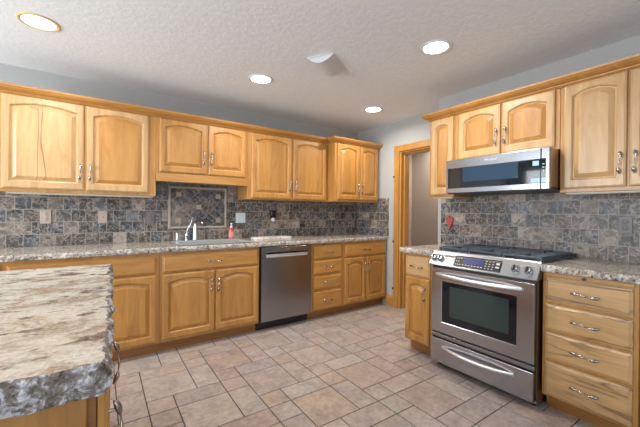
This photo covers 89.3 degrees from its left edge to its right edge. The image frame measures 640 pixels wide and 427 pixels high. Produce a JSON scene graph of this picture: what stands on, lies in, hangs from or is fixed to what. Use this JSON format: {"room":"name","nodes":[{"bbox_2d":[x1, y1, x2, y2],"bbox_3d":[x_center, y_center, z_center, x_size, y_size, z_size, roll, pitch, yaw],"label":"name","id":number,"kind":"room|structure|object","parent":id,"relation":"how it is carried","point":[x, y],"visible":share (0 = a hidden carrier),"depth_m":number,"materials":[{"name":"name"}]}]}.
{"room":"kitchen","nodes":[
{"label":"kitchen","id":0,"kind":"room"},
{"bbox_2d":[0,63,357,247],"bbox_3d":[-2.061,-0.010,3.095,6.500,2.420,0.120,0,0,-35],"label":"wall","id":1,"kind":"structure","parent":0,"point":[12,74],"depth_m":3.28,"materials":[{"name":"grey paint"}]},
{"bbox_2d":[0,92,155,196],"bbox_3d":[-2.032,-0.532,2.802,1.066,0.732,0.352,0,0,-35],"label":"upper cabinet","id":2,"kind":"object","parent":1,"relation":"attached to","point":[47,146],"visible":1,"depth_m":2.64,"materials":[{"name":"brown wood"}]},
{"bbox_2d":[5,191,152,197],"bbox_3d":[-1.981,-0.157,2.756,1.000,0.014,0.090,0,0,-35],"label":"light","id":3,"kind":"object","parent":2,"relation":"attached to","point":[39,193],"visible":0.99,"depth_m":2.69,"materials":[{"name":"beige plastic"}]},
{"bbox_2d":[10,193,150,197],"bbox_3d":[-1.981,-0.152,2.756,0.960,0.002,0.060,0,0,-35],"label":"diffuser","id":4,"kind":"object","parent":3,"relation":"attached to","point":[10,193],"depth_m":2.72,"materials":[{"name":"white"}]},
{"bbox_2d":[0,81,382,149],"bbox_3d":[-0.863,-0.922,3.517,3.937,0.062,0.509,0,0,-35],"label":"crown molding","id":5,"kind":"structure","parent":2,"relation":"attached to","point":[9,88],"depth_m":2.99,"materials":[{"name":"brown wood"}]},
{"bbox_2d":[0,182,356,247],"bbox_3d":[-1.382,-0.014,3.490,4.706,0.600,0.011,0,0,-35],"label":"tile backsplash","id":6,"kind":"structure","parent":1,"relation":"attached to","point":[74,219],"depth_m":3.19,"materials":[{"name":"stone"}]},
{"bbox_2d":[40,210,50,223],"bbox_3d":[-2.363,0.029,2.790,0.072,0.116,0.010,0,0,-35],"label":"power outlet","id":7,"kind":"object","parent":6,"relation":"attached to","point":[45,215],"visible":1,"depth_m":2.79,"materials":[{"name":"beige plastic"}]},
{"bbox_2d":[98,211,106,222],"bbox_3d":[-2.030,0.033,3.024,0.072,0.114,0.008,0,0,-35],"label":"blank plate","id":8,"kind":"object","parent":6,"relation":"attached to","point":[102,215],"visible":1,"depth_m":3.02,"materials":[{"name":"beige plastic"}]},
{"bbox_2d":[147,212,153,222],"bbox_3d":[-1.702,0.041,3.253,0.066,0.114,0.010,0,0,-35],"label":"power outlet","id":9,"kind":"object","parent":6,"relation":"attached to","point":[150,215],"visible":1,"depth_m":3.25,"materials":[{"name":"grey plastic"}]},
{"bbox_2d":[168,186,226,228],"bbox_3d":[-1.316,-0.063,3.519,0.610,0.444,0.016,0,0,-35],"label":"mosaic panel","id":10,"kind":"object","parent":6,"relation":"attached to","point":[184,203],"visible":1,"depth_m":3.51,"materials":[{"name":"tile"}]},
{"bbox_2d":[236,213,244,222],"bbox_3d":[-0.930,0.051,3.795,0.116,0.118,0.010,0,0,-35],"label":"light switch","id":11,"kind":"object","parent":6,"relation":"attached to","point":[240,217],"visible":1,"depth_m":3.79,"materials":[{"name":"white plastic"}]},
{"bbox_2d":[270,210,275,221],"bbox_3d":[-0.582,0.029,4.016,0.068,0.140,0.048,0,0,-35],"label":"plug","id":12,"kind":"object","parent":6,"relation":"attached to","point":[272,212],"visible":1,"depth_m":4.00,"materials":[{"name":"black plastic"}]},
{"bbox_2d":[156,117,247,185],"bbox_3d":[-1.226,-0.597,3.367,0.898,0.592,0.352,0,0,-35],"label":"upper cabinet","id":13,"kind":"object","parent":1,"relation":"attached to","point":[186,152],"visible":1,"depth_m":3.21,"materials":[{"name":"brown wood"}]},
{"bbox_2d":[237,132,327,201],"bbox_3d":[-0.416,-0.522,3.936,1.079,0.732,0.352,0,0,-35],"label":"upper cabinet","id":14,"kind":"object","parent":1,"relation":"attached to","point":[279,168],"visible":1,"depth_m":3.77,"materials":[{"name":"brown wood"}]},
{"bbox_2d":[327,143,377,202],"bbox_3d":[0.377,-0.517,4.404,0.752,0.732,0.497,0,0,-35],"label":"upper cabinet","id":15,"kind":"object","parent":1,"relation":"attached to","point":[352,170],"visible":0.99,"depth_m":4.17,"materials":[{"name":"brown wood"}]},
{"bbox_2d":[0,0,639,132],"bbox_3d":[0.465,-1.235,0.810,8.000,0.100,6.700,0,0,-35],"label":"ceiling","id":16,"kind":"structure","parent":0,"point":[204,51],"depth_m":2.30,"materials":[{"name":"white paint"}]},
{"bbox_2d":[16,12,60,31],"bbox_3d":[-1.780,-1.208,2.051,0.216,0.008,0.216,0,0,-35],"label":"recessed light","id":17,"kind":"object","parent":16,"relation":"in","point":[36,21],"visible":1,"depth_m":2.04,"materials":[{"name":"white glass"}]},
{"bbox_2d":[248,74,272,83],"bbox_3d":[-0.530,-1.201,2.900,0.216,0.008,0.216,0,0,-35],"label":"recessed light","id":18,"kind":"object","parent":16,"relation":"in","point":[255,78],"visible":1,"depth_m":2.89,"materials":[{"name":"white glass"}]},
{"bbox_2d":[307,53,346,76],"bbox_3d":[0.061,-1.171,2.592,0.220,0.054,0.316,1,0,23],"label":"ceiling vent","id":19,"kind":"object","parent":16,"relation":"in","point":[328,64],"visible":1,"depth_m":2.52,"materials":[{"name":"white"}]},
{"bbox_2d":[364,106,382,112],"bbox_3d":[0.614,-1.194,3.725,0.216,0.008,0.216,0,0,-35],"label":"recessed light","id":20,"kind":"object","parent":16,"relation":"in","point":[373,109],"visible":1,"depth_m":3.71,"materials":[{"name":"white glass"}]},
{"bbox_2d":[420,39,451,54],"bbox_3d":[0.828,-1.185,2.318,0.216,0.008,0.216,0,0,-35],"label":"recessed light","id":21,"kind":"object","parent":16,"relation":"in","point":[435,47],"visible":1,"depth_m":2.31,"materials":[{"name":"white glass"}]},
{"bbox_2d":[110,303,596,426],"bbox_3d":[0.340,1.274,0.751,7.750,0.080,6.700,0,0,-35],"label":"floor","id":22,"kind":"structure","parent":0,"point":[358,367],"depth_m":2.29,"materials":[{"name":"tile"}]},
{"bbox_2d":[0,341,123,426],"bbox_3d":[-1.289,0.792,1.000,1.132,0.851,1.420,0,0,-33],"label":"base cabinet","id":23,"kind":"object","parent":22,"relation":"on","point":[94,411],"visible":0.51,"depth_m":0.66,"materials":[{"name":"brown wood"}]},
{"bbox_2d":[0,264,114,418],"bbox_3d":[-1.317,0.333,0.989,1.167,0.064,1.518,0,0,-33],"label":"countertop","id":24,"kind":"structure","parent":23,"relation":"on","point":[57,332],"depth_m":0.81,"materials":[{"name":"stone"}]},
{"bbox_2d":[0,253,159,360],"bbox_3d":[-2.320,0.763,2.437,1.928,0.876,0.644,0,0,-35],"label":"base cabinet","id":25,"kind":"object","parent":22,"relation":"on","point":[135,299],"visible":0.16,"depth_m":2.64,"materials":[{"name":"brown wood"}]},
{"bbox_2d":[0,233,387,261],"bbox_3d":[-1.198,0.310,3.226,4.706,0.041,0.636,0,0,-35],"label":"countertop","id":26,"kind":"structure","parent":25,"relation":"on","point":[85,250],"depth_m":2.81,"materials":[{"name":"stone"}]},
{"bbox_2d":[185,217,192,239],"bbox_3d":[-1.383,0.163,3.396,0.084,0.248,0.062,0,0,-35],"label":"handle","id":27,"kind":"object","parent":26,"relation":"on","point":[187,232],"visible":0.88,"depth_m":3.38,"materials":[{"name":"silver metal"}]},
{"bbox_2d":[192,218,203,239],"bbox_3d":[-1.277,0.169,3.421,0.197,0.239,0.080,1,0,30],"label":"sink faucet","id":28,"kind":"object","parent":26,"relation":"on","point":[195,227],"visible":0.94,"depth_m":3.43,"materials":[{"name":"silver metal"}]},
{"bbox_2d":[170,238,251,245],"bbox_3d":[-1.104,0.392,3.286,0.696,0.222,0.460,0,0,-35],"label":"sink","id":29,"kind":"object","parent":26,"relation":"in","point":[233,240],"visible":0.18,"depth_m":3.38,"materials":[{"name":"silver metal"}]},
{"bbox_2d":[228,223,233,238],"bbox_3d":[-1.005,0.197,3.661,0.060,0.184,0.062,1,0,29],"label":"soap bottle","id":30,"kind":"object","parent":26,"relation":"on","point":[231,230],"visible":0.93,"depth_m":3.64,"materials":[{"name":"red"}]},
{"bbox_2d":[251,235,291,238],"bbox_3d":[-0.584,0.282,3.817,0.479,0.020,0.190,0,0,-35],"label":"board","id":31,"kind":"object","parent":26,"relation":"on","point":[281,236],"visible":0.91,"depth_m":3.78,"materials":[{"name":"stone"}]},
{"bbox_2d":[157,247,258,350],"bbox_3d":[-1.154,0.770,3.255,0.916,0.876,0.644,0,0,-35],"label":"base cabinet","id":32,"kind":"object","parent":22,"relation":"on","point":[205,295],"visible":0.99,"depth_m":2.99,"materials":[{"name":"brown wood"}]},
{"bbox_2d":[255,244,311,329],"bbox_3d":[-0.520,0.777,3.702,0.624,0.868,0.612,0,0,-35],"label":"dishwasher","id":33,"kind":"object","parent":22,"relation":"on","point":[284,270],"visible":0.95,"depth_m":3.44,"materials":[{"name":"silver metal"}]},
{"bbox_2d":[307,242,342,318],"bbox_3d":[-0.072,0.776,4.014,0.456,0.876,0.644,0,0,-35],"label":"base cabinet","id":34,"kind":"object","parent":22,"relation":"on","point":[326,258],"visible":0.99,"depth_m":3.77,"materials":[{"name":"brown wood"}]},
{"bbox_2d":[338,239,385,311],"bbox_3d":[0.422,0.779,4.360,0.746,0.876,0.644,0,0,-35],"label":"base cabinet","id":35,"kind":"object","parent":22,"relation":"on","point":[363,262],"visible":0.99,"depth_m":4.10,"materials":[{"name":"brown wood"}]},
{"bbox_2d":[405,253,432,354],"bbox_3d":[1.085,0.792,2.989,0.644,0.876,0.282,0,0,-35],"label":"base cabinet","id":36,"kind":"object","parent":22,"relation":"on","point":[418,329],"visible":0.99,"depth_m":2.82,"materials":[{"name":"brown wood"}]},
{"bbox_2d":[399,244,449,255],"bbox_3d":[1.083,0.332,3.007,0.634,0.041,0.353,0,0,-35],"label":"countertop","id":37,"kind":"structure","parent":36,"relation":"on","point":[428,250],"depth_m":2.88,"materials":[{"name":"stone"}]},
{"bbox_2d":[429,244,575,405],"bbox_3d":[1.363,0.756,2.505,0.744,0.958,0.790,0,0,-35],"label":"gas range","id":38,"kind":"object","parent":22,"relation":"on","point":[487,300],"visible":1,"depth_m":2.26,"materials":[{"name":"silver metal"}]},
{"bbox_2d":[442,247,575,262],"bbox_3d":[1.438,0.311,2.551,0.574,0.010,0.784,0,0,-35],"label":"cooktop","id":39,"kind":"object","parent":38,"relation":"in","point":[565,256],"depth_m":2.33,"materials":[{"name":"black metal"}]},
{"bbox_2d":[542,271,639,426],"bbox_3d":[1.759,0.803,2.028,0.644,0.876,0.441,0,0,-35],"label":"base cabinet","id":40,"kind":"object","parent":22,"relation":"on","point":[591,343],"visible":0.98,"depth_m":1.84,"materials":[{"name":"brown wood"}]},
{"bbox_2d":[540,257,639,283],"bbox_3d":[2.041,0.348,1.641,0.635,0.041,1.402,0,0,-35],"label":"countertop","id":41,"kind":"structure","parent":40,"relation":"on","point":[628,272],"depth_m":1.93,"materials":[{"name":"stone"}]},
{"bbox_2d":[357,110,438,303],"bbox_3d":[1.060,0.014,4.235,0.120,2.420,1.600,0,0,-35],"label":"wall","id":42,"kind":"structure","parent":0,"point":[413,129],"depth_m":4.31,"materials":[{"name":"grey paint"}]},
{"bbox_2d":[357,198,388,235],"bbox_3d":[0.735,0.045,4.583,0.011,0.510,0.632,0,0,-35],"label":"tile backsplash","id":43,"kind":"structure","parent":42,"relation":"attached to","point":[372,218],"depth_m":4.53,"materials":[{"name":"stone"}]},
{"bbox_2d":[386,294,392,306],"bbox_3d":[0.925,1.152,4.300,0.016,0.140,0.120,0,0,-35],"label":"baseboard","id":44,"kind":"structure","parent":42,"relation":"attached to","point":[389,298],"depth_m":4.29,"materials":[{"name":"brown wood"}]},
{"bbox_2d":[392,139,429,307],"bbox_3d":[1.261,0.177,3.927,0.164,2.100,0.862,0,0,-35],"label":"door frame","id":45,"kind":"structure","parent":42,"relation":"in","point":[401,152],"depth_m":4.18,"materials":[{"name":"brown wood"}]},
{"bbox_2d":[408,152,437,246],"bbox_3d":[1.785,0.020,4.377,1.230,2.420,2.400,0,0,-35],"label":"wall","id":46,"kind":"structure","parent":0,"point":[423,209],"depth_m":5.41,"materials":[{"name":"beige paint"}]},
{"bbox_2d":[438,35,639,262],"bbox_3d":[2.807,0.043,1.489,0.414,2.420,4.898,0,0,-35],"label":"wall","id":47,"kind":"structure","parent":0,"point":[631,46],"depth_m":2.57,"materials":[{"name":"grey paint"}]},
{"bbox_2d":[430,116,471,197],"bbox_3d":[1.236,-0.510,3.064,0.322,0.718,0.254,0,0,-35],"label":"upper cabinet","id":48,"kind":"object","parent":47,"relation":"attached to","point":[442,131],"visible":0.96,"depth_m":2.97,"materials":[{"name":"brown wood"}]},
{"bbox_2d":[433,197,457,198],"bbox_3d":[1.166,-0.144,3.013,0.090,0.014,0.200,0,0,-35],"label":"light","id":49,"kind":"object","parent":48,"relation":"attached to","point":[434,197],"visible":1,"depth_m":2.97,"materials":[{"name":"beige plastic"}]},
{"bbox_2d":[455,88,560,159],"bbox_3d":[1.528,-0.655,2.624,0.352,0.418,0.794,0,0,-35],"label":"upper cabinet","id":50,"kind":"object","parent":47,"relation":"attached to","point":[533,121],"visible":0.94,"depth_m":2.48,"materials":[{"name":"brown wood"}]},
{"bbox_2d":[446,147,559,195],"bbox_3d":[1.485,-0.303,2.583,0.466,0.279,0.766,0,0,-35],"label":"microwave","id":51,"kind":"object","parent":50,"relation":"attached to","point":[533,171],"visible":1,"depth_m":2.37,"materials":[{"name":"silver metal"}]},
{"bbox_2d":[420,53,639,121],"bbox_3d":[1.843,-0.890,2.170,0.376,0.062,2.538,0,0,-35],"label":"crown molding","id":52,"kind":"structure","parent":50,"relation":"attached to","point":[628,63],"depth_m":2.27,"materials":[{"name":"brown wood"}]},
{"bbox_2d":[441,193,639,262],"bbox_3d":[1.982,0.073,2.293,0.011,0.500,2.550,0,0,-35],"label":"tile backsplash","id":53,"kind":"structure","parent":47,"relation":"attached to","point":[586,226],"depth_m":2.53,"materials":[{"name":"stone"}]},
{"bbox_2d":[446,216,453,230],"bbox_3d":[1.298,0.094,3.242,0.015,0.157,0.082,0,0,-35],"label":"heart","id":54,"kind":"object","parent":53,"relation":"hanging from","point":[449,220],"visible":1,"depth_m":3.23,"materials":[{"name":"red paint"}]},
{"bbox_2d":[618,216,632,233],"bbox_3d":[2.051,0.077,2.176,0.010,0.114,0.072,0,0,-35],"label":"power outlet","id":55,"kind":"object","parent":53,"relation":"attached to","point":[625,223],"visible":1,"depth_m":2.17,"materials":[{"name":"grey plastic"}]},
{"bbox_2d":[560,67,639,192],"bbox_3d":[1.974,-0.498,1.987,0.352,0.718,0.760,0,0,-35],"label":"upper cabinet","id":56,"kind":"object","parent":47,"relation":"attached to","point":[600,138],"visible":0.99,"depth_m":2.03,"materials":[{"name":"brown wood"}]},
{"bbox_2d":[566,190,639,194],"bbox_3d":[1.913,-0.132,1.948,0.090,0.014,0.700,0,0,-35],"label":"light","id":57,"kind":"object","parent":56,"relation":"attached to","point":[626,191],"visible":1,"depth_m":2.05,"materials":[{"name":"beige plastic"}]},
{"bbox_2d":[570,192,639,194],"bbox_3d":[1.913,-0.127,1.948,0.060,0.002,0.660,0,0,-35],"label":"diffuser","id":58,"kind":"object","parent":57,"relation":"attached to","point":[571,193],"depth_m":2.08,"materials":[{"name":"white"}]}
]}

